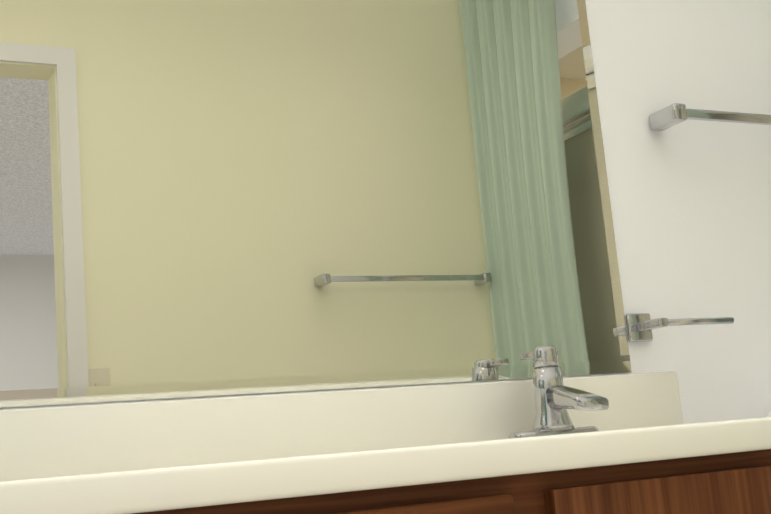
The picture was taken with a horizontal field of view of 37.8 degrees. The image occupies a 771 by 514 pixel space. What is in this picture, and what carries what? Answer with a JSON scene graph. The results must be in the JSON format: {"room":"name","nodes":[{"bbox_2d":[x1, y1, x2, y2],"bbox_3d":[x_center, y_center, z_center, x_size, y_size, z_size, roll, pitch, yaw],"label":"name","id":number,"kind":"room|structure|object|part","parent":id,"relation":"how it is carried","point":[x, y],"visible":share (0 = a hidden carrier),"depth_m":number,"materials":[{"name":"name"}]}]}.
{"room":"bathroom","nodes":[
{"label":"bathroom","id":0,"kind":"room"},
{"bbox_2d":[0,371,682,476],"bbox_3d":[-0.287,0.251,1.598,1.792,0.097,0.023,0,-11,-26],"label":"backsplash","id":1,"kind":"structure","parent":0,"relation":"attached to","point":[61,439],"depth_m":1.67,"materials":[{"name":"beige stone"}]},
{"bbox_2d":[0,0,770,423],"bbox_3d":[0.412,-0.098,2.101,3.740,2.440,0.132,0,-11,-26],"label":"wall","id":2,"kind":"structure","parent":0,"point":[198,198],"depth_m":1.82,"materials":[{"name":"white paint"}]},
{"bbox_2d":[625,313,733,341],"bbox_3d":[0.525,0.119,2.003,0.185,0.050,0.073,0,-11,-26],"label":"paper holder","id":3,"kind":"object","parent":2,"relation":"attached to","point":[641,327],"visible":1,"depth_m":1.99,"materials":[{"name":"silver metal"}]},
{"bbox_3d":[0.451,0.125,2.001,0.050,0.050,0.010,0,-11,-26],"label":"plate","id":4,"kind":"part","parent":3,"relation":"part of","materials":[{"name":"silver metal"}]},
{"bbox_3d":[0.467,0.118,1.969,0.020,0.016,0.063,0,-11,-26],"label":"arm","id":5,"kind":"part","parent":3,"relation":"part of"},
{"bbox_3d":[0.549,0.114,1.983,0.160,0.012,0.012,0,-11,-26],"label":"rod","id":6,"kind":"part","parent":3,"relation":"part of","materials":[{"name":"silver metal"}]},
{"bbox_2d":[649,103,770,130],"bbox_3d":[0.794,-0.258,2.220,0.634,0.032,0.075,0,-11,-26],"label":"towel rail","id":7,"kind":"object","parent":2,"relation":"attached to","point":[667,117],"visible":1,"depth_m":2.09,"materials":[{"name":"silver metal"}]},
{"bbox_3d":[0.523,-0.258,2.085,0.028,0.032,0.075,0,-11,-26],"label":"post","id":8,"kind":"part","parent":7,"relation":"part of","materials":[{"name":"silver metal"}]},
{"bbox_3d":[0.918,0.944,1.080,3.740,0.050,1.960,0,-11,-26],"label":"floor","id":9,"kind":"structure","parent":0,"visible":0},
{"bbox_2d":[160,453,770,513],"bbox_3d":[-0.136,0.658,1.281,1.780,0.760,0.551,0,-11,-26],"label":"bathroom vanity","id":10,"kind":"object","parent":9,"relation":"on","point":[713,485],"depth_m":1.25,"materials":[{"name":"brown wood"}]},
{"bbox_3d":[-0.041,0.324,1.101,0.400,0.145,0.018,0,-11,-26],"label":"drawer","id":11,"kind":"part","parent":10,"relation":"part of","materials":[{"name":"brown wood"}]},
{"bbox_2d":[0,417,770,513],"bbox_3d":[-0.161,0.265,1.345,1.792,0.038,0.572,0,-11,-26],"label":"countertop","id":12,"kind":"structure","parent":10,"relation":"on","point":[189,486],"depth_m":1.12,"materials":[{"name":"beige stone"}]},
{"bbox_2d":[507,345,608,441],"bbox_3d":[0.271,0.207,1.756,0.160,0.143,0.180,0,-11,-26],"label":"faucet","id":13,"kind":"object","parent":12,"relation":"on","point":[544,405],"depth_m":1.76,"materials":[{"name":"silver metal"}]},
{"bbox_3d":[0.342,0.526,1.246,0.315,0.557,0.018,0,-11,-26],"label":"door","id":14,"kind":"part","parent":10,"relation":"part of","materials":[{"name":"brown wood"}]}
]}

